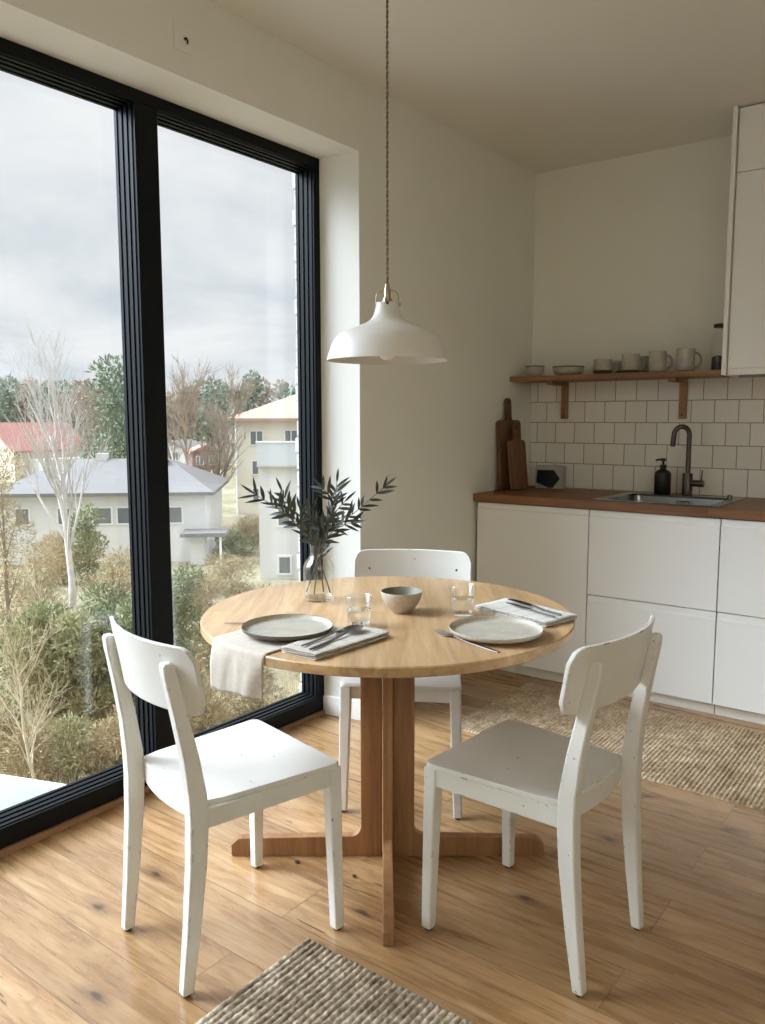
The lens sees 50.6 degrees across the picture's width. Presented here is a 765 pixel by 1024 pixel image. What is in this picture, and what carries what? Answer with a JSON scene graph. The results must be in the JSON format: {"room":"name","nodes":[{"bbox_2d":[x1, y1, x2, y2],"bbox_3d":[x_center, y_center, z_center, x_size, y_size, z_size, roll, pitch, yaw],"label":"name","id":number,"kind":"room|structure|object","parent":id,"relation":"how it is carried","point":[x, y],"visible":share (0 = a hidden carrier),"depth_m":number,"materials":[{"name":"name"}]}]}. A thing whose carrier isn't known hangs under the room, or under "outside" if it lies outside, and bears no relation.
{"room":"dining room","nodes":[
{"label":"dining room","id":0,"kind":"room"},
{"bbox_2d":[0,774,66,810],"bbox_3d":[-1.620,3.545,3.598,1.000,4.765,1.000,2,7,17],"label":"ledge","id":1,"kind":"object","parent":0,"point":[14,790],"visible":0.05,"depth_m":3.49,"materials":[{"name":"grey paint"}]},
{"bbox_2d":[0,0,535,699],"bbox_3d":[-1.382,-0.227,1.819,0.270,2.586,7.000,5,8,37],"label":"wall","id":2,"kind":"structure","parent":0,"point":[461,227],"depth_m":3.40,"materials":[{"name":"paint"}]},
{"bbox_2d":[0,37,323,848],"bbox_3d":[-1.033,-0.171,2.432,0.093,2.294,2.480,5,8,37],"label":"window","id":3,"kind":"structure","parent":2,"relation":"in","point":[138,114],"depth_m":2.71,"materials":[{"name":"black metal"}]},
{"bbox_2d":[0,709,324,857],"bbox_3d":[-1.028,0.979,2.559,0.097,0.020,2.476,5,8,37],"label":"trim","id":4,"kind":"structure","parent":2,"relation":"attached to","point":[80,818],"depth_m":2.57,"materials":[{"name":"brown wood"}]},
{"bbox_2d":[173,18,192,55],"bbox_3d":[-0.605,-1.454,2.474,0.020,0.084,0.074,5,8,37],"label":"wall plate","id":5,"kind":"object","parent":2,"relation":"attached to","point":[182,33],"visible":1,"depth_m":2.47,"materials":[{"name":"paint"}]},
{"bbox_2d":[292,173,301,692],"bbox_3d":[-0.255,-0.347,3.665,0.119,3.000,0.293,5,8,37],"label":"brickwork","id":6,"kind":"object","parent":2,"relation":"attached to","point":[293,211],"visible":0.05,"depth_m":3.56,"materials":[{"name":"brick"}]},
{"bbox_2d":[323,695,359,719],"bbox_3d":[0.111,0.797,3.844,0.186,0.085,0.981,5,8,37],"label":"baseboard","id":7,"kind":"structure","parent":2,"relation":"attached to","point":[331,704],"depth_m":3.48,"materials":[{"name":"white paint"}]},
{"bbox_2d":[0,669,764,1023],"bbox_3d":[0.538,1.262,0.540,4.870,0.080,7.000,5,8,37],"label":"floor","id":8,"kind":"structure","parent":0,"point":[495,951],"depth_m":2.09,"materials":[{"name":"brown wood"}]},
{"bbox_2d":[102,616,343,997],"bbox_3d":[-0.398,0.651,1.992,0.453,0.801,0.420,-6,9,-41],"label":"dining chair","id":9,"kind":"object","parent":8,"relation":"on","point":[250,767],"visible":1,"depth_m":1.92,"materials":[{"name":"white paint"}]},
{"bbox_2d":[195,938,473,1023],"bbox_3d":[-0.044,1.116,1.396,0.947,0.013,0.792,5,8,37],"label":"woven rug","id":10,"kind":"object","parent":8,"relation":"on","point":[312,983],"visible":1,"depth_m":1.78,"materials":[{"name":"grey wicker"}]},
{"bbox_2d":[200,576,574,945],"bbox_3d":[0.014,0.646,2.344,1.040,0.730,1.040,0,7,0],"label":"dining table","id":11,"kind":"object","parent":8,"relation":"on","point":[387,669],"visible":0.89,"depth_m":2.33,"materials":[{"name":"brown wood"}]},
{"bbox_2d":[210,626,343,701],"bbox_3d":[-0.273,0.371,2.053,0.212,0.125,0.312,5,8,37],"label":"linen cloth","id":12,"kind":"object","parent":11,"relation":"on","point":[237,658],"visible":0.54,"depth_m":1.95,"materials":[{"name":"white fabric"}]},
{"bbox_2d":[241,614,332,641],"bbox_3d":[-0.240,0.296,2.052,0.231,0.021,0.231,5,8,37],"label":"dinner plate","id":13,"kind":"object","parent":12,"relation":"on","point":[280,627],"visible":1,"depth_m":2.07,"materials":[{"name":"ceramic"}]},
{"bbox_2d":[303,544,334,602],"bbox_3d":[-0.192,0.181,2.440,0.094,0.170,0.094,5,8,37],"label":"glass vase","id":14,"kind":"object","parent":11,"relation":"on","point":[309,544],"visible":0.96,"depth_m":2.44,"materials":[{"name":"glass"}]},
{"bbox_2d":[237,477,330,592],"bbox_3d":[-0.293,0.069,2.421,0.273,0.356,0.058,-1,7,-8],"label":"branch","id":15,"kind":"object","parent":14,"relation":"in","point":[281,503],"visible":1,"depth_m":2.41,"materials":[{"name":"green plant"}]},
{"bbox_2d":[300,497,342,591],"bbox_3d":[-0.191,0.100,2.460,0.142,0.287,0.068,0,7,-3],"label":"branch","id":16,"kind":"object","parent":14,"relation":"in","point":[315,501],"visible":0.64,"depth_m":2.46,"materials":[{"name":"green plant"}]},
{"bbox_2d":[294,469,355,593],"bbox_3d":[-0.171,0.059,2.441,0.188,0.382,0.062,-1,7,-5],"label":"branch","id":17,"kind":"object","parent":14,"relation":"in","point":[340,485],"visible":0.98,"depth_m":2.44,"materials":[{"name":"green plant"}]},
{"bbox_2d":[306,477,396,591],"bbox_3d":[-0.092,0.065,2.437,0.277,0.354,0.050,1,7,6],"label":"branch","id":18,"kind":"object","parent":14,"relation":"in","point":[325,536],"visible":1,"depth_m":2.43,"materials":[{"name":"green plant"}]},
{"bbox_2d":[281,626,389,660],"bbox_3d":[-0.110,0.313,1.964,0.119,0.016,0.267,5,9,40],"label":"folded napkin","id":19,"kind":"object","parent":11,"relation":"on","point":[352,639],"visible":0.81,"depth_m":1.93,"materials":[{"name":"grey fabric"}]},
{"bbox_2d":[309,625,363,649],"bbox_3d":[-0.111,0.300,1.952,0.044,0.008,0.224,4,8,30],"label":"spoon","id":20,"kind":"object","parent":19,"relation":"on","point":[351,627],"visible":1,"depth_m":1.99,"materials":[{"name":"metal"}]},
{"bbox_2d":[345,596,371,625],"bbox_3d":[-0.063,0.260,2.135,0.073,0.083,0.073,5,8,37],"label":"drinking glass","id":21,"kind":"object","parent":11,"relation":"on","point":[357,615],"visible":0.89,"depth_m":2.12,"materials":[{"name":"clear glass"}]},
{"bbox_2d":[380,586,422,613],"bbox_3d":[0.054,0.253,2.294,0.120,0.060,0.120,5,8,37],"label":"bowl","id":22,"kind":"object","parent":11,"relation":"on","point":[400,599],"visible":1,"depth_m":2.26,"materials":[{"name":"ceramic"}]},
{"bbox_2d":[450,585,475,615],"bbox_3d":[0.224,0.245,2.264,0.073,0.083,0.073,5,8,37],"label":"drinking glass","id":23,"kind":"object","parent":11,"relation":"on","point":[460,604],"visible":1,"depth_m":2.24,"materials":[{"name":"clear glass"}]},
{"bbox_2d":[433,628,499,652],"bbox_3d":[0.205,0.315,1.987,0.025,0.008,0.232,-5,8,-35],"label":"fork","id":24,"kind":"object","parent":11,"relation":"on","point":[441,632],"visible":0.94,"depth_m":1.99,"materials":[{"name":"metal"}]},
{"bbox_2d":[449,616,542,643],"bbox_3d":[0.287,0.301,2.046,0.236,0.021,0.236,5,8,37],"label":"dinner plate","id":25,"kind":"object","parent":11,"relation":"on","point":[481,629],"visible":1,"depth_m":2.07,"materials":[{"name":"white ceramic"}]},
{"bbox_2d":[474,598,577,626],"bbox_3d":[0.396,0.278,2.260,0.142,0.016,0.267,-6,9,-40],"label":"folded napkin","id":26,"kind":"object","parent":11,"relation":"on","point":[500,607],"visible":0.93,"depth_m":2.23,"materials":[{"name":"fabric"}]},
{"bbox_2d":[339,549,470,819],"bbox_3d":[0.085,0.559,2.784,0.420,0.801,0.453,1,7,8],"label":"dining chair","id":27,"kind":"object","parent":8,"relation":"on","point":[446,564],"visible":0.42,"depth_m":2.64,"materials":[{"name":"white paint"}]},
{"bbox_2d":[477,501,590,682],"bbox_3d":[0.891,0.366,4.178,0.589,0.862,0.592,5,8,37],"label":"base cabinet","id":28,"kind":"object","parent":8,"relation":"on","point":[540,550],"visible":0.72,"depth_m":3.90,"materials":[{"name":"grey laminate"}]},
{"bbox_2d":[422,615,662,997],"bbox_3d":[0.399,0.650,1.992,0.453,0.801,0.420,6,9,40],"label":"dining chair","id":29,"kind":"object","parent":8,"relation":"on","point":[514,767],"visible":1,"depth_m":1.92,"materials":[{"name":"white paint"}]},
{"bbox_2d":[450,682,764,811],"bbox_3d":[1.250,0.922,3.070,1.902,0.011,0.704,5,8,37],"label":"runner rug","id":30,"kind":"object","parent":8,"relation":"on","point":[719,761],"visible":0.73,"depth_m":3.20,"materials":[{"name":"beige wicker"}]},
{"bbox_2d":[586,509,722,713],"bbox_3d":[1.359,0.406,3.829,0.573,0.862,0.592,5,8,37],"label":"base cabinet","id":31,"kind":"object","parent":8,"relation":"on","point":[665,567],"visible":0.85,"depth_m":3.55,"materials":[{"name":"grey laminate"}]},
{"bbox_2d":[473,485,764,520],"bbox_3d":[1.679,-0.014,3.537,2.599,0.036,0.613,5,8,37],"label":"countertop","id":32,"kind":"structure","parent":31,"relation":"on","point":[750,508],"depth_m":3.73,"materials":[{"name":"brown wood"}]},
{"bbox_2d":[496,398,520,490],"bbox_3d":[0.668,-0.358,4.269,0.044,0.480,0.215,6,9,41],"label":"cutting board","id":33,"kind":"object","parent":32,"relation":"on","point":[503,427],"visible":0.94,"depth_m":4.22,"materials":[{"name":"brown wood"}]},
{"bbox_2d":[507,424,527,489],"bbox_3d":[0.708,-0.290,4.262,0.052,0.346,0.155,6,9,43],"label":"cutting board","id":34,"kind":"object","parent":32,"relation":"on","point":[516,448],"visible":1,"depth_m":4.25,"materials":[{"name":"brown wood"}]},
{"bbox_2d":[535,465,565,488],"bbox_3d":[0.906,-0.190,4.366,0.154,0.122,0.064,4,8,33],"label":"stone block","id":35,"kind":"object","parent":32,"relation":"on","point":[547,476],"visible":1,"depth_m":4.34,"materials":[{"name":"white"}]},
{"bbox_2d":[593,492,744,507],"bbox_3d":[1.335,0.004,3.775,0.560,0.163,0.472,5,8,37],"label":"sink","id":36,"kind":"object","parent":32,"relation":"in","point":[637,497],"visible":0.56,"depth_m":3.88,"materials":[{"name":"metal"}]},
{"bbox_2d":[654,458,670,494],"bbox_3d":[1.379,-0.177,3.980,0.080,0.178,0.080,5,8,37],"label":"soap bottle","id":37,"kind":"object","parent":36,"relation":"on","point":[662,477],"visible":1,"depth_m":3.95,"materials":[{"name":"black plastic"}]},
{"bbox_2d":[614,496,724,504],"bbox_3d":[1.327,0.018,3.764,0.460,0.138,0.382,5,8,37],"label":"basin","id":38,"kind":"object","parent":36,"relation":"in","point":[684,500],"depth_m":3.90,"materials":[{"name":"metal"}]},
{"bbox_2d":[670,424,703,495],"bbox_3d":[1.469,-0.250,3.897,0.162,0.343,0.060,3,7,23],"label":"tap","id":39,"kind":"object","parent":32,"relation":"on","point":[688,482],"visible":1,"depth_m":3.89,"materials":[{"name":"black metal"}]},
{"bbox_2d":[713,518,764,724],"bbox_3d":[1.830,0.446,3.477,0.598,0.862,0.592,5,8,37],"label":"base cabinet","id":40,"kind":"object","parent":8,"relation":"on","point":[739,669],"visible":1,"depth_m":3.36,"materials":[{"name":"grey laminate"}]},
{"bbox_2d":[209,0,764,173],"bbox_3d":[0.538,-1.410,0.260,5.100,0.120,7.250,5,8,37],"label":"ceiling","id":41,"kind":"structure","parent":0,"point":[543,86],"depth_m":2.98,"materials":[{"name":"paint"}]},
{"bbox_2d":[327,0,447,364],"bbox_3d":[0.013,-0.988,2.155,0.331,1.152,0.331,5,8,37],"label":"pendant lamp","id":42,"kind":"object","parent":41,"relation":"hanging from","point":[386,338],"visible":1,"depth_m":2.12,"materials":[{"name":"white metal"}]},
{"bbox_2d":[532,135,731,495],"bbox_3d":[2.645,-0.397,3.255,4.970,2.586,0.150,5,8,37],"label":"wall","id":43,"kind":"structure","parent":0,"point":[630,252],"depth_m":4.10,"materials":[{"name":"paint"}]},
{"bbox_2d":[510,369,732,418],"bbox_3d":[1.189,-0.581,4.074,1.094,0.222,0.262,5,8,37],"label":"wall shelf","id":44,"kind":"object","parent":43,"relation":"attached to","point":[681,377],"visible":0.91,"depth_m":3.99,"materials":[{"name":"brown wood"}]},
{"bbox_2d":[525,365,544,375],"bbox_3d":[0.809,-0.748,4.301,0.102,0.057,0.102,5,8,37],"label":"bowl","id":45,"kind":"object","parent":44,"relation":"on","point":[532,370],"visible":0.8,"depth_m":4.26,"materials":[{"name":"ceramic"}]},
{"bbox_2d":[552,365,583,374],"bbox_3d":[0.962,-0.730,4.188,0.162,0.047,0.162,5,8,37],"label":"serving bowl","id":46,"kind":"object","parent":44,"relation":"on","point":[571,369],"visible":0.86,"depth_m":4.12,"materials":[{"name":"ceramic"}]},
{"bbox_2d":[593,359,618,373],"bbox_3d":[1.118,-0.731,4.079,0.113,0.075,0.095,-3,7,-27],"label":"mug","id":47,"kind":"object","parent":44,"relation":"on","point":[600,366],"visible":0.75,"depth_m":4.04,"materials":[{"name":"ceramic"}]},
{"bbox_2d":[621,353,645,372],"bbox_3d":[1.231,-0.730,3.983,0.108,0.095,0.088,6,9,41],"label":"mug","id":48,"kind":"object","parent":44,"relation":"on","point":[630,363],"visible":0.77,"depth_m":3.96,"materials":[{"name":"ceramic"}]},
{"bbox_2d":[648,351,672,371],"bbox_3d":[1.338,-0.724,3.903,0.105,0.101,0.084,5,9,40],"label":"mug","id":49,"kind":"object","parent":44,"relation":"on","point":[657,359],"visible":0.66,"depth_m":3.88,"materials":[{"name":"ceramic"}]},
{"bbox_2d":[676,348,701,370],"bbox_3d":[1.445,-0.718,3.823,0.105,0.107,0.084,5,9,40],"label":"mug","id":50,"kind":"object","parent":44,"relation":"on","point":[685,356],"visible":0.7,"depth_m":3.80,"materials":[{"name":"ceramic"}]},
{"bbox_2d":[710,323,723,369],"bbox_3d":[1.583,-0.769,3.782,0.086,0.217,0.086,5,8,37],"label":"storage jar","id":51,"kind":"object","parent":44,"relation":"on","point":[716,361],"visible":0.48,"depth_m":3.76,"materials":[{"name":"clear glass"}]},
{"bbox_2d":[529,377,764,497],"bbox_3d":[2.106,-0.331,3.570,3.199,0.585,0.008,5,8,37],"label":"tiles","id":52,"kind":"structure","parent":43,"relation":"attached to","point":[613,435],"depth_m":4.12,"materials":[{"name":"white tile"}]},
{"bbox_2d":[721,103,764,377],"bbox_3d":[2.075,-1.127,3.270,1.200,1.131,0.374,5,8,37],"label":"upper cabinet","id":53,"kind":"object","parent":43,"relation":"attached to","point":[743,347],"visible":1,"depth_m":3.45,"materials":[{"name":"white paint"}]},
{"label":"outside","id":54,"kind":"structure","parent":0,"visible":0},
{"bbox_2d":[0,429,301,783],"bbox_3d":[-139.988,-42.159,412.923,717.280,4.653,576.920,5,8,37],"label":"ground","id":55,"kind":"structure","parent":54,"point":[229,497],"depth_m":37.51,"materials":[{"name":"green plant"}]},
{"bbox_2d":[0,373,24,421],"bbox_3d":[-53.431,-13.015,115.023,5.675,13.917,5.189,5,8,37],"label":"tree","id":56,"kind":"object","parent":55,"relation":"on","point":[7,407],"visible":0.4,"depth_m":114.15,"materials":[{"name":"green plant"}]},
{"bbox_2d":[0,711,37,774],"bbox_3d":[-7.331,4.458,15.447,1.514,1.671,1.519,5,8,37],"label":"bush","id":57,"kind":"object","parent":55,"relation":"on","point":[5,729],"visible":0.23,"depth_m":15.38,"materials":[{"name":"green plant"}]},
{"bbox_2d":[0,447,38,676],"bbox_3d":[-10.399,1.575,22.305,1.850,6.795,1.800,5,8,37],"label":"shrub","id":58,"kind":"object","parent":55,"relation":"on","point":[4,486],"visible":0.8,"depth_m":22.25,"materials":[{"name":"grey plant"}]},
{"bbox_2d":[13,384,33,421],"bbox_3d":[-60.003,-14.978,133.396,5.341,12.486,5.796,5,8,37],"label":"tree","id":59,"kind":"object","parent":55,"relation":"on","point":[20,403],"visible":0.12,"depth_m":132.74,"materials":[{"name":"grey plant"}]},
{"bbox_2d":[0,710,64,781],"bbox_3d":[-6.423,4.550,14.844,1.253,1.695,1.319,5,8,37],"label":"bush","id":60,"kind":"object","parent":55,"relation":"on","point":[44,767],"visible":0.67,"depth_m":14.73,"materials":[{"name":"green plant"}]},
{"bbox_2d":[0,537,75,615],"bbox_3d":[-13.405,2.583,31.471,3.093,3.438,3.068,5,8,37],"label":"thicket","id":61,"kind":"object","parent":55,"relation":"on","point":[36,550],"visible":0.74,"depth_m":31.26,"materials":[{"name":"grey plant"}]},
{"bbox_2d":[0,613,76,756],"bbox_3d":[-6.903,3.645,16.027,1.702,3.252,1.647,5,8,37],"label":"shrub","id":62,"kind":"object","parent":55,"relation":"on","point":[47,660],"visible":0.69,"depth_m":15.75,"materials":[{"name":"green plant"}]},
{"bbox_2d":[0,582,76,779],"bbox_3d":[-6.412,2.924,13.969,2.192,3.615,2.144,-3,7,-25],"label":"bare shrub","id":63,"kind":"object","parent":55,"relation":"on","point":[31,738],"visible":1,"depth_m":14.03,"materials":[{"name":"plant"}]},
{"bbox_2d":[0,422,88,481],"bbox_3d":[-36.225,-5.719,84.954,9.800,7.350,9.300,4,8,31],"label":"house","id":64,"kind":"structure","parent":55,"relation":"on","point":[6,425],"depth_m":81.56,"materials":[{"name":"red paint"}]},
{"bbox_2d":[30,379,64,421],"bbox_3d":[-47.313,-12.371,115.220,5.870,13.096,5.300,5,8,37],"label":"tree","id":65,"kind":"object","parent":55,"relation":"on","point":[45,390],"visible":0.18,"depth_m":113.93,"materials":[{"name":"grey plant"}]},
{"bbox_2d":[0,553,98,687],"bbox_3d":[-7.472,2.837,17.817,2.392,3.607,2.491,-5,8,-35],"label":"bare shrub","id":66,"kind":"object","parent":55,"relation":"on","point":[39,594],"visible":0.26,"depth_m":18.07,"materials":[{"name":"plant"}]},
{"bbox_2d":[16,598,90,747],"bbox_3d":[-6.728,3.479,16.709,1.544,3.548,1.721,-3,7,-24],"label":"shrub","id":67,"kind":"object","parent":55,"relation":"on","point":[40,609],"visible":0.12,"depth_m":16.34,"materials":[{"name":"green plant"}]},
{"bbox_2d":[0,308,114,611],"bbox_3d":[-11.163,-1.446,27.367,3.725,10.873,5.548,-1,7,-7],"label":"birch tree","id":68,"kind":"object","parent":55,"relation":"on","point":[61,473],"visible":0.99,"depth_m":27.41,"materials":[{"name":"white plant"}]},
{"bbox_2d":[39,529,84,586],"bbox_3d":[-14.468,2.269,36.384,2.228,3.148,2.065,5,8,37],"label":"thicket","id":69,"kind":"object","parent":55,"relation":"on","point":[65,577],"visible":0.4,"depth_m":36.26,"materials":[{"name":"grey plant"}]},
{"bbox_2d":[43,376,85,428],"bbox_3d":[-38.871,-11.083,98.010,6.989,10.783,5.794,5,8,37],"label":"tree","id":70,"kind":"object","parent":55,"relation":"on","point":[66,403],"visible":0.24,"depth_m":97.83,"materials":[{"name":"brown plant"}]},
{"bbox_2d":[51,378,80,436],"bbox_3d":[-52.666,-15.452,132.992,6.692,13.377,6.159,5,8,37],"label":"tree","id":71,"kind":"object","parent":55,"relation":"on","point":[64,381],"visible":0.1,"depth_m":131.71,"materials":[{"name":"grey plant"}]},
{"bbox_2d":[45,709,112,782],"bbox_3d":[-5.729,4.480,15.239,1.439,1.690,1.478,5,8,37],"label":"bush","id":72,"kind":"object","parent":55,"relation":"on","point":[73,722],"visible":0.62,"depth_m":14.97,"materials":[{"name":"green plant"}]},
{"bbox_2d":[47,608,116,747],"bbox_3d":[-5.944,3.549,16.372,1.522,3.415,1.656,-4,8,-33],"label":"shrub","id":73,"kind":"object","parent":55,"relation":"on","point":[84,633],"visible":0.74,"depth_m":16.09,"materials":[{"name":"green plant"}]},
{"bbox_2d":[61,501,109,585],"bbox_3d":[-13.310,1.558,36.454,2.088,4.142,2.264,-1,7,-12],"label":"shrub","id":74,"kind":"object","parent":55,"relation":"on","point":[88,534],"visible":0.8,"depth_m":36.04,"materials":[{"name":"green plant"}]},
{"bbox_2d":[70,377,111,454],"bbox_3d":[-41.342,-12.653,115.569,5.906,13.150,6.381,5,8,37],"label":"tree","id":75,"kind":"object","parent":55,"relation":"on","point":[77,382],"visible":0.23,"depth_m":114.48,"materials":[{"name":"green plant"}]},
{"bbox_2d":[62,381,122,452],"bbox_3d":[-30.622,-9.024,86.670,5.975,10.011,6.663,-6,9,-42],"label":"bare tree","id":76,"kind":"object","parent":55,"relation":"on","point":[92,422],"visible":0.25,"depth_m":86.63,"materials":[{"name":"grey plant"}]},
{"bbox_2d":[68,715,122,778],"bbox_3d":[-5.132,4.520,15.050,1.543,1.698,1.438,5,8,37],"label":"bush","id":77,"kind":"object","parent":55,"relation":"on","point":[105,759],"visible":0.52,"depth_m":14.82,"materials":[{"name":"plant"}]},
{"bbox_2d":[74,354,125,458],"bbox_3d":[-17.745,-4.504,53.731,5.720,11.823,5.918,-4,8,-31],"label":"tree","id":78,"kind":"object","parent":55,"relation":"on","point":[109,387],"visible":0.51,"depth_m":52.76,"materials":[{"name":"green plant"}]},
{"bbox_2d":[73,579,131,738],"bbox_3d":[-5.756,3.329,17.136,1.647,3.814,1.685,-3,7,-25],"label":"shrub","id":79,"kind":"object","parent":55,"relation":"on","point":[106,609],"visible":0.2,"depth_m":16.84,"materials":[{"name":"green plant"}]},
{"bbox_2d":[77,546,130,616],"bbox_3d":[-10.122,2.740,30.832,3.123,3.253,2.439,2,7,16],"label":"thicket","id":80,"kind":"object","parent":55,"relation":"on","point":[120,581],"visible":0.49,"depth_m":30.48,"materials":[{"name":"grey plant"}]},
{"bbox_2d":[0,453,228,566],"bbox_3d":[-14.555,0.244,45.831,12.150,7.080,10.750,-1,7,-6],"label":"house","id":81,"kind":"structure","parent":55,"relation":"on","point":[195,494],"depth_m":42.43,"materials":[{"name":"white paint"}]},
{"bbox_2d":[94,597,174,724],"bbox_3d":[-5.039,3.418,16.547,1.529,3.667,1.691,5,8,37],"label":"shrub","id":82,"kind":"object","parent":55,"relation":"on","point":[126,611],"visible":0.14,"depth_m":16.13,"materials":[{"name":"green plant"}]},
{"bbox_2d":[115,381,183,459],"bbox_3d":[-17.770,-5.412,59.739,5.357,11.429,4.483,-5,8,-38],"label":"bare tree","id":83,"kind":"object","parent":55,"relation":"on","point":[179,425],"visible":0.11,"depth_m":59.70,"materials":[{"name":"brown plant"}]},
{"bbox_2d":[129,576,183,646],"bbox_3d":[-4.948,3.175,17.703,1.562,4.095,1.595,5,8,37],"label":"shrub","id":84,"kind":"object","parent":55,"relation":"on","point":[174,596],"visible":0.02,"depth_m":17.80,"materials":[{"name":"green plant"}]},
{"bbox_2d":[166,391,192,439],"bbox_3d":[-29.822,-11.623,115.299,5.914,11.370,6.631,5,8,37],"label":"tree","id":85,"kind":"object","parent":55,"relation":"on","point":[190,430],"visible":0.2,"depth_m":114.57,"materials":[{"name":"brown plant"}]},
{"bbox_2d":[168,439,198,463],"bbox_3d":[-25.530,-7.190,102.240,4.800,3.944,5.600,2,7,17],"label":"cottage","id":86,"kind":"structure","parent":55,"relation":"on","point":[181,459],"depth_m":99.61,"materials":[{"name":"white paint"}]},
{"bbox_2d":[175,385,199,438],"bbox_3d":[-32.574,-14.903,133.547,5.579,12.007,5.157,5,8,37],"label":"tree","id":87,"kind":"object","parent":55,"relation":"on","point":[193,418],"visible":0.13,"depth_m":132.56,"materials":[{"name":"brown plant"}]},
{"bbox_2d":[172,562,209,693],"bbox_3d":[-4.647,3.156,18.991,1.486,4.063,1.374,1,7,6],"label":"shrub","id":88,"kind":"object","parent":55,"relation":"on","point":[178,624],"visible":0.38,"depth_m":18.70,"materials":[{"name":"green plant"}]},
{"bbox_2d":[166,355,227,464],"bbox_3d":[-16.655,-7.413,69.407,4.870,12.315,5.457,5,8,37],"label":"bare tree","id":89,"kind":"object","parent":55,"relation":"on","point":[185,415],"visible":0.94,"depth_m":68.82,"materials":[{"name":"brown plant"}]},
{"bbox_2d":[190,376,205,440],"bbox_3d":[-34.448,-18.254,150.688,5.230,14.679,5.528,5,8,37],"label":"tree","id":90,"kind":"object","parent":55,"relation":"on","point":[204,381],"visible":0.12,"depth_m":150.23,"materials":[{"name":"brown plant"}]},
{"bbox_2d":[186,623,211,681],"bbox_3d":[-4.766,3.861,22.591,1.722,2.223,2.113,1,7,9],"label":"shrub","id":91,"kind":"object","parent":55,"relation":"on","point":[199,657],"visible":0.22,"depth_m":22.21,"materials":[{"name":"grey plant"}]},
{"bbox_2d":[174,571,232,617],"bbox_3d":[-7.067,3.180,30.578,2.955,2.302,2.635,5,8,37],"label":"thicket","id":92,"kind":"object","parent":55,"relation":"on","point":[198,594],"visible":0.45,"depth_m":30.20,"materials":[{"name":"grey plant"}]},
{"bbox_2d":[187,444,223,468],"bbox_3d":[-20.697,-6.011,94.323,3.800,3.924,5.600,-2,7,-17],"label":"cottage","id":93,"kind":"structure","parent":55,"relation":"on","point":[195,449],"depth_m":91.86,"materials":[{"name":"paint"}]},
{"bbox_2d":[195,376,229,445],"bbox_3d":[-24.338,-12.879,115.922,5.398,13.630,4.669,5,8,37],"label":"tree","id":94,"kind":"object","parent":55,"relation":"on","point":[210,386],"visible":0.32,"depth_m":114.85,"materials":[{"name":"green plant"}]},
{"bbox_2d":[188,679,237,733],"bbox_3d":[-3.657,4.337,17.120,1.515,1.794,1.487,5,8,37],"label":"bush","id":95,"kind":"object","parent":55,"relation":"on","point":[208,715],"visible":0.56,"depth_m":16.90,"materials":[{"name":"grey plant"}]},
{"bbox_2d":[176,382,250,478],"bbox_3d":[-10.949,-3.660,52.529,4.628,9.865,4.476,3,7,21],"label":"bare tree","id":96,"kind":"object","parent":55,"relation":"on","point":[221,428],"visible":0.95,"depth_m":52.57,"materials":[{"name":"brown plant"}]},
{"bbox_2d":[200,551,259,597],"bbox_3d":[-6.557,2.827,34.429,2.814,2.435,2.943,-2,7,-18],"label":"thicket","id":97,"kind":"object","parent":55,"relation":"on","point":[231,559],"visible":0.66,"depth_m":34.37,"materials":[{"name":"grey plant"}]},
{"bbox_2d":[212,527,259,557],"bbox_3d":[-8.171,1.861,44.444,2.622,2.243,2.763,2,7,14],"label":"shrub","id":98,"kind":"object","parent":55,"relation":"on","point":[233,548],"visible":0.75,"depth_m":44.19,"materials":[{"name":"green plant"}]},
{"bbox_2d":[213,364,263,476],"bbox_3d":[-15.047,-9.665,84.387,5.286,12.140,5.217,-5,8,-37],"label":"bare tree","id":99,"kind":"object","parent":55,"relation":"on","point":[249,387],"visible":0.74,"depth_m":83.59,"materials":[{"name":"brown plant"}]},
{"bbox_2d":[223,513,259,543],"bbox_3d":[-7.999,1.185,48.392,3.022,2.217,3.548,5,8,37],"label":"thicket","id":100,"kind":"object","parent":55,"relation":"on","point":[255,522],"visible":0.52,"depth_m":48.20,"materials":[{"name":"grey plant"}]},
{"bbox_2d":[229,368,266,427],"bbox_3d":[-19.828,-14.834,119.000,5.202,12.586,5.780,5,8,37],"label":"tree","id":101,"kind":"object","parent":55,"relation":"on","point":[252,400],"visible":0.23,"depth_m":118.26,"materials":[{"name":"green plant"}]},
{"bbox_2d":[225,667,288,717],"bbox_3d":[-2.845,4.252,18.197,1.279,1.889,1.626,5,8,37],"label":"bush","id":102,"kind":"object","parent":55,"relation":"on","point":[267,676],"visible":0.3,"depth_m":18.08,"materials":[{"name":"grey plant"}]},
{"bbox_2d":[226,394,298,514],"bbox_3d":[-4.550,-4.135,64.710,14.100,10.700,10.100,0,7,-2],"label":"house","id":103,"kind":"structure","parent":55,"relation":"on","point":[277,420],"depth_m":59.92,"materials":[{"name":"beige paint"}]},
{"bbox_2d":[251,376,276,408],"bbox_3d":[-19.119,-15.512,132.797,5.475,13.380,5.493,5,8,37],"label":"tree","id":104,"kind":"object","parent":55,"relation":"on","point":[265,395],"visible":0.13,"depth_m":131.58,"materials":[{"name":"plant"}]},
{"bbox_2d":[255,441,299,578],"bbox_3d":[-2.278,0.400,40.242,7.060,7.990,6.280,0,7,-1],"label":"building","id":105,"kind":"structure","parent":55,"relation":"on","point":[279,551],"depth_m":37.26,"materials":[{"name":"white paint"}]},
{"bbox_2d":[276,381,295,399],"bbox_3d":[-12.519,-12.472,115.334,6.006,12.448,6.695,5,8,37],"label":"tree","id":106,"kind":"object","parent":55,"relation":"on","point":[282,391],"visible":0.03,"depth_m":113.84,"materials":[{"name":"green plant"}]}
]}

